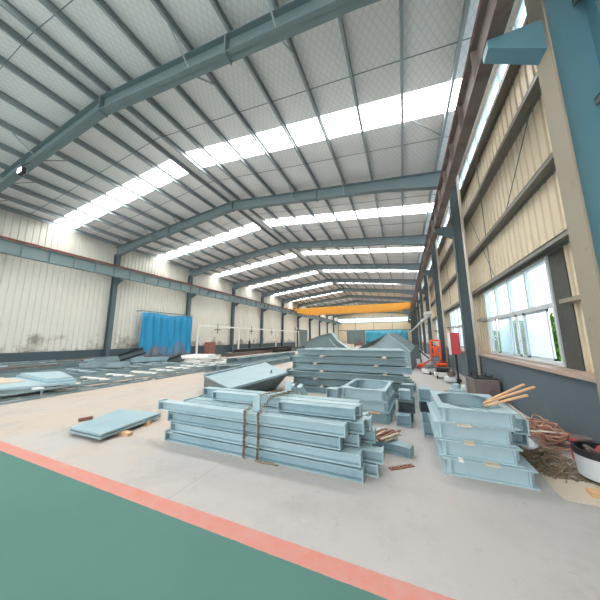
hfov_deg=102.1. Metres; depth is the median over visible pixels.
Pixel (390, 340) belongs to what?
hopper
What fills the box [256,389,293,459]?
chain
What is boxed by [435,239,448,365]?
drain pipe
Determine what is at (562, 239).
girt
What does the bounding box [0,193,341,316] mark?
purlin
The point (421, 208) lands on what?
window
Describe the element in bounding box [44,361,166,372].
lattice frame
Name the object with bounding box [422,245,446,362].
steel column
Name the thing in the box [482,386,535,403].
timber lath
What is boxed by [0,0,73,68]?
rod
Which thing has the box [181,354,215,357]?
metal tray
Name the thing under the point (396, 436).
bar
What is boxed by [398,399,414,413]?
beam
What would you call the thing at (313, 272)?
window
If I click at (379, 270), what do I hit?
window
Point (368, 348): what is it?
girder
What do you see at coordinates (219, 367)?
beam
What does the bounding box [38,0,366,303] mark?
roof purlin
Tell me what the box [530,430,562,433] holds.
pipe
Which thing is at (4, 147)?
roof purlin
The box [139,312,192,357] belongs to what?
tarpaulin
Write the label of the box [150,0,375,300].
roof purlin
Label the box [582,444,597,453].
steel offcut
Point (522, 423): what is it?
beam
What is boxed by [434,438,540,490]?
frame
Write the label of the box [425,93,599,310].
girt
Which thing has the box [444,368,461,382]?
machine
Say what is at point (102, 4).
roof purlin
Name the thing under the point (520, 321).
shrub
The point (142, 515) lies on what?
floor
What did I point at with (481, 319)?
girt
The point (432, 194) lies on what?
rod
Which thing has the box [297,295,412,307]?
rafter
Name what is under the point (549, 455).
scrap
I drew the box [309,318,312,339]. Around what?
steel column
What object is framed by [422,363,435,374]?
machine
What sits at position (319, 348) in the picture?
girder
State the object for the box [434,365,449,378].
machine
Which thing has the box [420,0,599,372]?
wall
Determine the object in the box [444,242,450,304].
rod
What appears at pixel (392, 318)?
window
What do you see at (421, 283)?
drain pipe
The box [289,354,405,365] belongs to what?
girder
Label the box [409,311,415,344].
steel column
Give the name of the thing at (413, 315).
steel column
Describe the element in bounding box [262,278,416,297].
rafter
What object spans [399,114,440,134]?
rod
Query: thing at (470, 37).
rod
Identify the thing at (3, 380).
steel plate
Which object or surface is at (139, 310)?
rail
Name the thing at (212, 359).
lattice frame
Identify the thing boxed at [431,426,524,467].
frame
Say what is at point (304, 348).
girder
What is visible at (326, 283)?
window
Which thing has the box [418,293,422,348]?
drain pipe
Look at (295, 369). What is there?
girder
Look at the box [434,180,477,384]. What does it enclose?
steel column
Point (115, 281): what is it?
steel column
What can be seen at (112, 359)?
lattice frame
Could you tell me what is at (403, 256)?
rod
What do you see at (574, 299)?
girt
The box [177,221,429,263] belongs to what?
rod
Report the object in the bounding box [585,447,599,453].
steel offcut
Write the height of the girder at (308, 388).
0.206 m
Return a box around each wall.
[0,208,337,352]
[338,312,411,343]
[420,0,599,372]
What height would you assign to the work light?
0.545 m
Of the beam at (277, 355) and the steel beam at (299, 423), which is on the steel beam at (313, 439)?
the steel beam at (299, 423)
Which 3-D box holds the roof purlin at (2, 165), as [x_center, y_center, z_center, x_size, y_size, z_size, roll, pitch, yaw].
[-0.340,-1.060,34.897,0.060,0.200,75.970,-4,-10,23]
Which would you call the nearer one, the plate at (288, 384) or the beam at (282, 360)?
the plate at (288, 384)
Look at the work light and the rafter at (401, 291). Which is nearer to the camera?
the work light
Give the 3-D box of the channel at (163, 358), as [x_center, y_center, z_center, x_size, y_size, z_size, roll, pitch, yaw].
[-8.007,3.170,12.968,1.655,0.200,0.512,8,-12,-42]
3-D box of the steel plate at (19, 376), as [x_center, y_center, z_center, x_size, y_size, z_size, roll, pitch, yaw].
[-8.004,2.486,7.825,2.858,0.060,0.910,-5,-10,28]
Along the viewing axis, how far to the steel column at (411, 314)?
51.85 m
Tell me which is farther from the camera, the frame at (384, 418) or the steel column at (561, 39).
the frame at (384, 418)
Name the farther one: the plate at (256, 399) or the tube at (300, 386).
the tube at (300, 386)
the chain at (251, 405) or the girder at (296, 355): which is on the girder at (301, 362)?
the girder at (296, 355)
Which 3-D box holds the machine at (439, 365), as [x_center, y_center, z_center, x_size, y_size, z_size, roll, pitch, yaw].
[6.398,3.015,10.937,0.560,0.463,0.420,0,-9,0]
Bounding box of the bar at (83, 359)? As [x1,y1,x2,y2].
[45,359,83,362]
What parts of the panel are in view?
plate, plate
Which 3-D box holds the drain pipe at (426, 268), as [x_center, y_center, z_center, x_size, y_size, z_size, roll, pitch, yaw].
[10.135,0.881,18.815,0.090,7.080,0.090,-4,-10,23]
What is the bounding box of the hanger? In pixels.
[475,158,491,278]
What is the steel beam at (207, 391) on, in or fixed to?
on the steel beam at (367, 412)
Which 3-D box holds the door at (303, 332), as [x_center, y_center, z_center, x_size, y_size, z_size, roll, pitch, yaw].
[0.302,6.879,44.486,0.310,3.450,6.000,-4,-10,23]
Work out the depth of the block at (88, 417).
4.24 m
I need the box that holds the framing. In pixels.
[338,316,410,338]
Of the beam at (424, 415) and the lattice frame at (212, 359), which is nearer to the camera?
the beam at (424, 415)
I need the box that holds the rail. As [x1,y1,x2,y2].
[139,310,190,315]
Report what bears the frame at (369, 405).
on the frame at (384, 418)
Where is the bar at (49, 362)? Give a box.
[8,362,50,365]
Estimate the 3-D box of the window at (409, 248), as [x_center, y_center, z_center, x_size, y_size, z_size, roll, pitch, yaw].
[4.568,-3.864,19.080,9.180,1.057,0.920,-4,-10,23]
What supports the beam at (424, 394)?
on the beam at (423, 406)
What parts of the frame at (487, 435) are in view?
wall plate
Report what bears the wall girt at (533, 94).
attached to the wall at (542, 218)
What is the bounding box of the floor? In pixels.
[0,344,599,599]
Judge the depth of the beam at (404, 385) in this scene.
5.43 m
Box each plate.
[0,377,26,383]
[0,377,75,390]
[16,375,75,383]
[20,371,72,380]
[68,415,160,439]
[69,409,160,435]
[253,395,260,411]
[285,381,291,393]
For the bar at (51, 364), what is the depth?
9.24 m
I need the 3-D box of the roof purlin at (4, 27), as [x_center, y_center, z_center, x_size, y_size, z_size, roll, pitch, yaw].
[4.772,-2.043,32.871,0.060,0.200,75.970,-4,-10,23]
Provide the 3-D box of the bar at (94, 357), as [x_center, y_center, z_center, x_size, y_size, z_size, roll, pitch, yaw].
[-11.508,3.123,12.883,0.076,0.071,2.022,-4,-10,23]
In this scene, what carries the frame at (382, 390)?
on the frame at (369, 405)
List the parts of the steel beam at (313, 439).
plate, plate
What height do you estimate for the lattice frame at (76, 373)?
0.100 m
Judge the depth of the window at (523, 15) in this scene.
6.16 m
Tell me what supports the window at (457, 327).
in the wall at (542, 218)
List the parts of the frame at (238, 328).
post, rail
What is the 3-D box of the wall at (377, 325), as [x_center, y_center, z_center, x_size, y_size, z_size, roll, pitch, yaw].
[20.127,7.544,66.540,19.670,8.880,0.080,-4,-10,23]
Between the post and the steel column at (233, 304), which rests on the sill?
the post
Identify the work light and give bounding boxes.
[17,162,29,175]
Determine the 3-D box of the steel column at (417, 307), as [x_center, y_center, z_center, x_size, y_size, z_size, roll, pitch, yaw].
[14.548,2.600,30.152,0.850,7.249,0.360,-4,-10,23]
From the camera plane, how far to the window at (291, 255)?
22.59 m
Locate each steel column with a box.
[102,254,123,356]
[186,275,196,316]
[230,288,238,351]
[260,297,266,346]
[281,303,286,345]
[297,307,301,346]
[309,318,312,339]
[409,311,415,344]
[409,314,413,343]
[410,309,416,344]
[411,302,419,348]
[412,292,422,350]
[414,286,426,353]
[417,275,433,357]
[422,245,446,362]
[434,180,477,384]
[483,0,599,399]
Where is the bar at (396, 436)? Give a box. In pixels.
[385,434,401,441]
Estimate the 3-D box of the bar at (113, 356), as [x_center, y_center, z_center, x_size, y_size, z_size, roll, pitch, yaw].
[-10.903,3.268,13.809,0.077,0.071,1.688,-4,-10,23]
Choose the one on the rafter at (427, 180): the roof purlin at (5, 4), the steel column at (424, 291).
the roof purlin at (5, 4)
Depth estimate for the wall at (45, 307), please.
14.68 m
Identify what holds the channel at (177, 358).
on the lattice frame at (212, 359)
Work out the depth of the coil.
3.48 m
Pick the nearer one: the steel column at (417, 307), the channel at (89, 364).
the channel at (89, 364)
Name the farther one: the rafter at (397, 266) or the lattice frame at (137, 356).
the rafter at (397, 266)
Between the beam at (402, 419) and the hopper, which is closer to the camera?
the beam at (402, 419)
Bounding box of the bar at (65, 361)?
[40,361,77,363]
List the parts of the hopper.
plate, plate, plate, plate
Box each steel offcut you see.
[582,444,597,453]
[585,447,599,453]
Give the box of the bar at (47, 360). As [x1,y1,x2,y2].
[0,360,51,364]
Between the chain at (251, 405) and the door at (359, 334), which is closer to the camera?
the chain at (251, 405)
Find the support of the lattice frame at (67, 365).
on the lattice frame at (14, 373)
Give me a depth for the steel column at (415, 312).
35.50 m
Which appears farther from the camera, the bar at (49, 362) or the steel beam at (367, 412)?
the bar at (49, 362)
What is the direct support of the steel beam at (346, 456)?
on the steel beam at (355, 474)
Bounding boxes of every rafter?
[0,0,380,201]
[115,170,455,256]
[189,234,434,277]
[233,263,419,289]
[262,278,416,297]
[282,288,413,303]
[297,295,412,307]
[313,300,410,307]
[333,312,408,317]
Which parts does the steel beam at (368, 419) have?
plate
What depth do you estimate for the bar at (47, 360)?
10.70 m
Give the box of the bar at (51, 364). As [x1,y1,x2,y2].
[0,364,60,369]
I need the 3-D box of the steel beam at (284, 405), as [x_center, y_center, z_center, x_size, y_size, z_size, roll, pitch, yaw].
[0.203,1.411,3.147,1.036,0.122,0.152,-4,-10,22]
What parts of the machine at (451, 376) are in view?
tank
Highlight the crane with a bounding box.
[293,301,411,314]
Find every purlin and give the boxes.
[0,0,362,303]
[0,19,359,303]
[0,55,355,304]
[0,90,349,305]
[0,119,341,305]
[0,142,353,314]
[0,162,326,304]
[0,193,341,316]
[0,204,333,315]
[9,184,320,305]
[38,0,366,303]
[93,0,372,303]
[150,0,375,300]
[209,0,389,313]
[271,0,389,301]
[338,16,394,294]
[399,0,402,262]
[410,0,470,301]
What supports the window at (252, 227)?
attached to the ceiling
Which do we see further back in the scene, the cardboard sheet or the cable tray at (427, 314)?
the cable tray at (427, 314)
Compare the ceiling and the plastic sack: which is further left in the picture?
the ceiling
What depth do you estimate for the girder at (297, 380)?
6.91 m
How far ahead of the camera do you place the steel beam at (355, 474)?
3.02 m
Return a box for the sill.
[419,341,595,382]
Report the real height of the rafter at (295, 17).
1.765 m
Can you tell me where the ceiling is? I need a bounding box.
[0,0,518,314]
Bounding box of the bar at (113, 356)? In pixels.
[91,356,117,358]
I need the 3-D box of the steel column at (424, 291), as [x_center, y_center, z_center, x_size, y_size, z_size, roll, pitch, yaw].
[9.888,0.883,19.228,0.850,7.249,0.360,-4,-10,23]
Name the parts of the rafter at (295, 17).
splice plate, splice plate, splice plate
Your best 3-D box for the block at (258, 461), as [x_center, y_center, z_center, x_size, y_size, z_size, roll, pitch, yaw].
[-0.420,2.004,2.983,0.323,0.024,0.039,-4,-10,20]
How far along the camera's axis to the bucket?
2.53 m
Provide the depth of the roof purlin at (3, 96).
9.72 m
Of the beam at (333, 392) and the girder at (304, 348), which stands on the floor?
the beam at (333, 392)
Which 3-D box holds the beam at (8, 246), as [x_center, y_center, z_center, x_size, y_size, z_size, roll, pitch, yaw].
[-3.005,1.342,35.436,0.260,0.770,75.570,-4,-10,23]
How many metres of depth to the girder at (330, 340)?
11.46 m
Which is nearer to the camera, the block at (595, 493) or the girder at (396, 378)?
the block at (595, 493)
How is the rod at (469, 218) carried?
attached to the girt at (562, 239)
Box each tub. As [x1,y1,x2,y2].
[570,441,599,483]
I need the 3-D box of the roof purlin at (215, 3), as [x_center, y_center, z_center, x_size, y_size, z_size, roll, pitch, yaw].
[9.382,-1.880,30.879,0.060,0.200,75.970,-4,-10,23]
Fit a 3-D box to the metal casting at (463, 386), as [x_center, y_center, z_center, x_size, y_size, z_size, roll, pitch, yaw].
[4.613,2.490,6.813,0.320,0.220,0.256,-1,-9,6]
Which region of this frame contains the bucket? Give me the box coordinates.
[581,475,599,483]
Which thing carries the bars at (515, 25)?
attached to the window at (523, 15)
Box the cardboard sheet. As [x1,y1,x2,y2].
[540,475,599,506]
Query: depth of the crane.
37.01 m
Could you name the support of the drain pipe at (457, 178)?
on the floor
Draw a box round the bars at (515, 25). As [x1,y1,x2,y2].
[422,0,524,287]
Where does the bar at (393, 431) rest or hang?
on the bar
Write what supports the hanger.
attached to the girt at (562, 239)
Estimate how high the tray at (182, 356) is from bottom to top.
0.160 m
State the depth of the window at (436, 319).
18.02 m
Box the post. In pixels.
[548,247,585,370]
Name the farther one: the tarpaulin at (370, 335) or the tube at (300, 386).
the tarpaulin at (370, 335)
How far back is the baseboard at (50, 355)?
13.87 m
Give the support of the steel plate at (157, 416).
on the block at (147, 423)
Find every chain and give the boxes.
[242,388,281,458]
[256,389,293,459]
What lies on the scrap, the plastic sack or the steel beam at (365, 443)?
the plastic sack
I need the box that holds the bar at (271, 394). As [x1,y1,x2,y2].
[266,391,288,396]
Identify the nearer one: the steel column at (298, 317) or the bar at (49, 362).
the bar at (49, 362)
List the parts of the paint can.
can lid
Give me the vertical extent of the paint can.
0.275 m
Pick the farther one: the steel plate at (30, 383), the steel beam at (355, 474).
the steel plate at (30, 383)
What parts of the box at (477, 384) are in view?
lid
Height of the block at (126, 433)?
0.050 m
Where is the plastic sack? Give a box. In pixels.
[520,437,538,449]
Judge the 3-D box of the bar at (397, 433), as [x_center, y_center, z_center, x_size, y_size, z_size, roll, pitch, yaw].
[1.241,1.879,3.346,0.360,0.020,0.030,5,-11,-31]
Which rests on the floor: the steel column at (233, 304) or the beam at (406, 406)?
the steel column at (233, 304)
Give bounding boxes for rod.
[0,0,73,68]
[28,37,470,215]
[92,136,448,235]
[147,194,435,252]
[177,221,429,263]
[209,245,379,272]
[225,256,411,279]
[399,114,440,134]
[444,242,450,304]
[469,218,494,276]
[506,106,531,208]
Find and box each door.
[295,327,307,346]
[347,331,365,343]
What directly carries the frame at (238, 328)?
on the floor
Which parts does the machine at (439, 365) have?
tank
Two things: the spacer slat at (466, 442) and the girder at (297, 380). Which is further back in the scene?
the girder at (297, 380)
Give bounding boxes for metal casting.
[448,383,465,392]
[460,384,467,392]
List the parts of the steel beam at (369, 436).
plate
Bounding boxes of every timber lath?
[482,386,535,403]
[484,383,524,401]
[484,394,527,406]
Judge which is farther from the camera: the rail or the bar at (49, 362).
the rail
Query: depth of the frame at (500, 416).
2.88 m
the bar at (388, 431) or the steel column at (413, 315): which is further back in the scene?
the steel column at (413, 315)
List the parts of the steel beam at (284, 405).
plate, plate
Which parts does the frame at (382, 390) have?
wall plate, wall plate, wall plate, wall plate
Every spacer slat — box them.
[456,423,472,427]
[463,440,474,446]
[483,461,500,468]
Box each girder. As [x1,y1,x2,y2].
[286,368,403,382]
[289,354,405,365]
[292,382,398,399]
[293,362,411,374]
[294,377,416,391]
[295,369,401,374]
[296,349,404,356]
[296,355,403,357]
[301,362,408,365]
[304,348,402,349]
[305,333,350,347]
[319,348,367,348]
[368,348,399,348]
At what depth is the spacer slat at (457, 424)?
2.77 m
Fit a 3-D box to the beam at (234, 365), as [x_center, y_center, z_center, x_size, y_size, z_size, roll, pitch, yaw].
[-1.898,3.766,14.772,0.241,0.270,7.301,-4,-10,23]
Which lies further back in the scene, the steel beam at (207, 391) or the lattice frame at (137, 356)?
the lattice frame at (137, 356)
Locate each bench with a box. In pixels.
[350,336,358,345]
[354,340,364,346]
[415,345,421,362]
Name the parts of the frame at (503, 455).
wall plate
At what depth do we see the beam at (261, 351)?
23.43 m
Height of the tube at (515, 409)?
0.036 m
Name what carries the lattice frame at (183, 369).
on the floor
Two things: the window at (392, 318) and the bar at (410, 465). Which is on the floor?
the bar at (410, 465)
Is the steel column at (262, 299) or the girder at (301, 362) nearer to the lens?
the girder at (301, 362)
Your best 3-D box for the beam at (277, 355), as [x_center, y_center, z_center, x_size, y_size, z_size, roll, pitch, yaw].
[-1.792,3.619,15.574,0.240,0.270,7.001,-4,-10,23]
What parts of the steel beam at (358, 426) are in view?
plate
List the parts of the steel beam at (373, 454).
plate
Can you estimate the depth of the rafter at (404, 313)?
60.54 m
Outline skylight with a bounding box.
[187,78,461,166]
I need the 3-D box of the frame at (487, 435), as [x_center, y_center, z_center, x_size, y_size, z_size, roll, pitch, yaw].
[2.167,1.598,3.219,0.780,0.172,1.000,-4,-10,23]
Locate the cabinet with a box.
[204,342,215,353]
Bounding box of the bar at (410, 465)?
[388,463,414,470]
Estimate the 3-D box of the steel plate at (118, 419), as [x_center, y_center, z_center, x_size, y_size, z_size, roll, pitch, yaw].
[-3.342,2.135,4.298,1.049,0.028,1.112,-3,-9,15]
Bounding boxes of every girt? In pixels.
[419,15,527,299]
[421,229,569,326]
[423,0,578,300]
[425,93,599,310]
[477,318,486,321]
[559,295,580,303]
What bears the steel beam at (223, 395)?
on the steel beam at (368, 419)
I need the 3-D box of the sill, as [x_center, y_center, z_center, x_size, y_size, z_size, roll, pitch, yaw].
[14.348,4.858,27.702,0.440,0.060,75.970,-4,-10,23]
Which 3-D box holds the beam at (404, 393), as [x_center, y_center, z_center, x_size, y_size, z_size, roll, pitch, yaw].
[2.037,1.825,4.721,0.196,0.160,0.280,-4,-10,23]
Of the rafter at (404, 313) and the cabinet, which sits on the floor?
the cabinet
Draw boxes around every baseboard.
[0,342,294,362]
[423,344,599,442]
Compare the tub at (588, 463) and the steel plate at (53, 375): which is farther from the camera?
the steel plate at (53, 375)
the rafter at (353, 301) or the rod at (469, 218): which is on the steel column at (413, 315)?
the rafter at (353, 301)
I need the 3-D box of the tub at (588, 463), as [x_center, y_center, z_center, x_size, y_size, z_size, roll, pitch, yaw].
[3.238,1.767,2.581,0.450,0.330,0.450,-4,-10,23]
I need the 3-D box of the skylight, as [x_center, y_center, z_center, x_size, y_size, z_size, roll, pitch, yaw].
[-0.092,-5.581,8.155,9.180,1.057,0.920,-4,-10,23]
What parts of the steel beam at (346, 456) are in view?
plate, plate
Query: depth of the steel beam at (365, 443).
2.94 m
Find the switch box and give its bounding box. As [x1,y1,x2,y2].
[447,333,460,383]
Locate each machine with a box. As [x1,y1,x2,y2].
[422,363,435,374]
[434,361,448,368]
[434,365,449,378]
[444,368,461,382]
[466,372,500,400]
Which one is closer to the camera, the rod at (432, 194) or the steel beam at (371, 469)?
the steel beam at (371, 469)
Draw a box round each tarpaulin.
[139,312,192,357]
[366,330,407,343]
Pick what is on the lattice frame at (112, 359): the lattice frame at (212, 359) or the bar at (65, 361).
the bar at (65, 361)
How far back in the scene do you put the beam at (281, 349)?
28.54 m
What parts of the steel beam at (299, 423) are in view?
plate, plate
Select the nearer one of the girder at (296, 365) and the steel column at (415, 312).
the girder at (296, 365)
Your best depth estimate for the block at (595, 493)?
2.33 m
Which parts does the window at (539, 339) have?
sash, pane, sash, sash, sash, pane, sash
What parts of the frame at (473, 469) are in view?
wall plate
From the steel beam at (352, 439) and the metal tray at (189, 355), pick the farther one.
the metal tray at (189, 355)
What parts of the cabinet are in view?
door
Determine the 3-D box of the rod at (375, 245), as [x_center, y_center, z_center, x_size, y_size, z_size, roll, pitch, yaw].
[-0.291,-3.616,19.553,19.272,1.136,0.014,-4,-10,23]
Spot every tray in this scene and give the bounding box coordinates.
[179,358,211,362]
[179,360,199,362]
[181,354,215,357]
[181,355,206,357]
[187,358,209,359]
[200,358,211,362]
[410,311,431,331]
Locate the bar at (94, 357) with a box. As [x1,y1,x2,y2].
[59,357,96,360]
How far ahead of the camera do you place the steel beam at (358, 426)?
3.12 m
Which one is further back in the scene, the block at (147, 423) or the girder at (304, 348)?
the girder at (304, 348)
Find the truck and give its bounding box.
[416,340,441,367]
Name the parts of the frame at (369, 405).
wall plate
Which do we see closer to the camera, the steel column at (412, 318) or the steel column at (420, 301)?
the steel column at (420, 301)
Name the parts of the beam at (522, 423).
plate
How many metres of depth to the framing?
66.68 m
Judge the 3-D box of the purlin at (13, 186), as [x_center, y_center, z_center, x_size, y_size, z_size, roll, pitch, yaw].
[-1.399,-0.856,35.316,0.060,0.200,75.970,-4,-10,23]
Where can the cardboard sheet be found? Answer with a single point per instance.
(573, 491)
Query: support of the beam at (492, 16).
on the steel column
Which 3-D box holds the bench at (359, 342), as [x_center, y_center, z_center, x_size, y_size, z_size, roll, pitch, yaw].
[10.455,7.670,42.668,1.800,1.215,0.800,-4,-10,23]
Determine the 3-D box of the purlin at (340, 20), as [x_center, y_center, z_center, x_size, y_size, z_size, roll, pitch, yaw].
[11.493,-1.775,29.962,0.060,0.200,75.970,-4,-10,23]
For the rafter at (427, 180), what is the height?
1.765 m
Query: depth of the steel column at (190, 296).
21.03 m
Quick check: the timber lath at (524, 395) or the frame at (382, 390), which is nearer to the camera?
the timber lath at (524, 395)
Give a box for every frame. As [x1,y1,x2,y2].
[0,361,154,376]
[0,364,78,373]
[0,369,139,391]
[0,372,151,404]
[11,356,142,364]
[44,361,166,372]
[64,362,178,376]
[78,358,130,361]
[130,359,221,371]
[130,360,225,379]
[195,325,298,353]
[340,378,393,401]
[342,388,394,412]
[362,400,396,424]
[427,402,516,447]
[430,390,520,430]
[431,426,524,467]
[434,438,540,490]
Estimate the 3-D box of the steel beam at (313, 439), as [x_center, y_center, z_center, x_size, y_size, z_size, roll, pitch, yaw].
[-0.768,1.716,3.304,2.706,0.138,0.152,-4,-10,22]
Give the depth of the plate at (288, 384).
3.81 m
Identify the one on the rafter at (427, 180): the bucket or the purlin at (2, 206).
the purlin at (2, 206)
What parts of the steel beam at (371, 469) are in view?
plate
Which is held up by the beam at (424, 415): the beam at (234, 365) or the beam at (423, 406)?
the beam at (423, 406)
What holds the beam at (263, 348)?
on the beam
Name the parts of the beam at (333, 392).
plate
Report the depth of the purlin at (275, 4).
7.03 m
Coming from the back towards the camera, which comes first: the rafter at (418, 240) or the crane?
the crane
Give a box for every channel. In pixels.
[79,362,129,367]
[118,347,145,361]
[131,356,168,362]
[167,354,184,363]
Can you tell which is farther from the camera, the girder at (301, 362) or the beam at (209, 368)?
the beam at (209, 368)
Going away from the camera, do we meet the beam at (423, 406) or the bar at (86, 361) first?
the beam at (423, 406)
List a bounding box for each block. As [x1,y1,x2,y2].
[78,416,92,421]
[117,430,132,436]
[141,421,151,425]
[254,460,277,465]
[585,487,599,498]
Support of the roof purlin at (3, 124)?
on the rafter
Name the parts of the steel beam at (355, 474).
plate, plate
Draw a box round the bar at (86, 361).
[30,361,92,365]
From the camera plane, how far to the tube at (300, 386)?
4.67 m
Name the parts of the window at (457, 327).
sash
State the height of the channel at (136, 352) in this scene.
0.736 m
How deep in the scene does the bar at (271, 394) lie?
3.58 m
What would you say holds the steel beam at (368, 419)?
on the steel beam at (369, 436)
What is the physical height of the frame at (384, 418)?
0.180 m
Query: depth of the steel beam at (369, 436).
2.97 m
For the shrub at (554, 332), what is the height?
2.250 m
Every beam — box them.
[0,235,340,324]
[158,398,347,437]
[164,429,364,483]
[167,411,342,450]
[170,421,362,467]
[183,398,365,434]
[192,396,372,430]
[199,395,368,415]
[203,386,360,402]
[204,363,225,371]
[212,390,362,416]
[215,363,235,371]
[225,352,284,363]
[226,349,272,356]
[228,356,288,367]
[233,346,290,352]
[236,351,295,363]
[239,357,288,365]
[276,347,301,352]
[277,399,356,419]
[326,386,340,397]
[343,433,360,446]
[343,444,384,464]
[361,427,375,443]
[361,442,372,445]
[363,461,379,477]
[373,436,413,458]
[396,411,411,427]
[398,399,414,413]
[399,388,410,399]
[401,383,413,396]
[407,0,514,322]
[417,386,431,401]
[419,401,429,412]
[420,412,430,423]
[422,423,433,436]
[512,414,529,435]
[512,434,528,446]
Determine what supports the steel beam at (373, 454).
on the steel beam at (371, 469)
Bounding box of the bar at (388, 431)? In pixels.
[377,429,392,436]
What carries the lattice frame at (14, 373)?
on the lattice frame
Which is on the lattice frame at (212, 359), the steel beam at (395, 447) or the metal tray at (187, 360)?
the metal tray at (187, 360)
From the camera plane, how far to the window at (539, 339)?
4.88 m
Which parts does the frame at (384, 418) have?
wall plate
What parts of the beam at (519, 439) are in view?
plate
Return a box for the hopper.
[359,333,416,369]
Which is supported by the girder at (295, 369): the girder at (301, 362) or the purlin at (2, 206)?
the girder at (301, 362)
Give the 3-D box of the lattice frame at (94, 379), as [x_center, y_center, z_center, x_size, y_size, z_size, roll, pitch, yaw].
[-7.582,2.504,6.619,1.590,0.252,6.320,-4,-10,23]
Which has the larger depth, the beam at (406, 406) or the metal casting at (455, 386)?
the metal casting at (455, 386)
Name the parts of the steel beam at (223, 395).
plate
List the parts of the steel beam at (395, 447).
plate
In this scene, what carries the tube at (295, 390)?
on the floor
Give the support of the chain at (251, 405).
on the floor
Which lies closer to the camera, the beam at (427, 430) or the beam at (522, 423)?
the beam at (522, 423)
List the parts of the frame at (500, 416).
wall plate, wall plate, wall plate, wall plate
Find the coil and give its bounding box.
[526,414,571,450]
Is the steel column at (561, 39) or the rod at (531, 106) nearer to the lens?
the steel column at (561, 39)
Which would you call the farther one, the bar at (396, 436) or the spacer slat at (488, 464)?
the bar at (396, 436)
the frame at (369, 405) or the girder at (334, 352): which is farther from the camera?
the girder at (334, 352)
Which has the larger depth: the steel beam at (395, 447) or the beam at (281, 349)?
the beam at (281, 349)
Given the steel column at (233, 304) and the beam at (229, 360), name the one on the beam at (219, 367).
the beam at (229, 360)
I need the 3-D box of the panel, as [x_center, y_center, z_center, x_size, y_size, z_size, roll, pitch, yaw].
[-1.797,2.447,7.628,2.342,0.655,5.876,3,-10,-18]
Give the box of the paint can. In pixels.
[569,434,592,459]
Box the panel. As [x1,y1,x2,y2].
[203,361,288,391]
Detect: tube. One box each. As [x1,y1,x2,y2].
[292,383,299,394]
[297,384,306,394]
[507,403,529,422]
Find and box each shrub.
[493,328,501,352]
[500,320,527,354]
[549,312,560,361]
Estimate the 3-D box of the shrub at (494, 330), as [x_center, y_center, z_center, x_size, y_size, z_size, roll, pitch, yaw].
[10.294,2.405,12.253,1.756,2.150,1.719,-4,-10,23]
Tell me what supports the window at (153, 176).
attached to the ceiling
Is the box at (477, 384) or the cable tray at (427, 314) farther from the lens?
the cable tray at (427, 314)
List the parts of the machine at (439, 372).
tank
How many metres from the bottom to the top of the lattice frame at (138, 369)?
0.240 m
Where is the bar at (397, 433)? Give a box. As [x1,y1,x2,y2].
[380,432,398,439]
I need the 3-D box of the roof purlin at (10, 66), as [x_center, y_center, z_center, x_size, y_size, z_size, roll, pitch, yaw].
[3.897,-1.875,33.218,0.060,0.200,75.970,-4,-10,23]
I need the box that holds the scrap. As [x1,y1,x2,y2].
[518,442,599,485]
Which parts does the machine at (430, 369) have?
tank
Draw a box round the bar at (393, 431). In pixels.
[377,430,395,439]
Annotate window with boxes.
[54,160,186,227]
[159,223,259,258]
[214,253,295,276]
[249,271,317,287]
[266,203,433,225]
[274,283,331,294]
[302,247,423,254]
[324,269,409,271]
[338,317,407,322]
[430,6,526,266]
[436,319,438,343]
[449,306,463,348]
[483,256,566,366]
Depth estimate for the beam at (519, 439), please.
3.02 m
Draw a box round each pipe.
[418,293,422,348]
[421,283,427,353]
[426,268,434,357]
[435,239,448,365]
[456,175,481,374]
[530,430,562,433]
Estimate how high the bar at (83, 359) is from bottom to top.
0.071 m
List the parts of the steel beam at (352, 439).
plate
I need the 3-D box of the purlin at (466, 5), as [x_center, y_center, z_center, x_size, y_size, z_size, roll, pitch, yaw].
[13.577,-1.671,29.057,0.060,0.200,75.970,-4,-10,23]

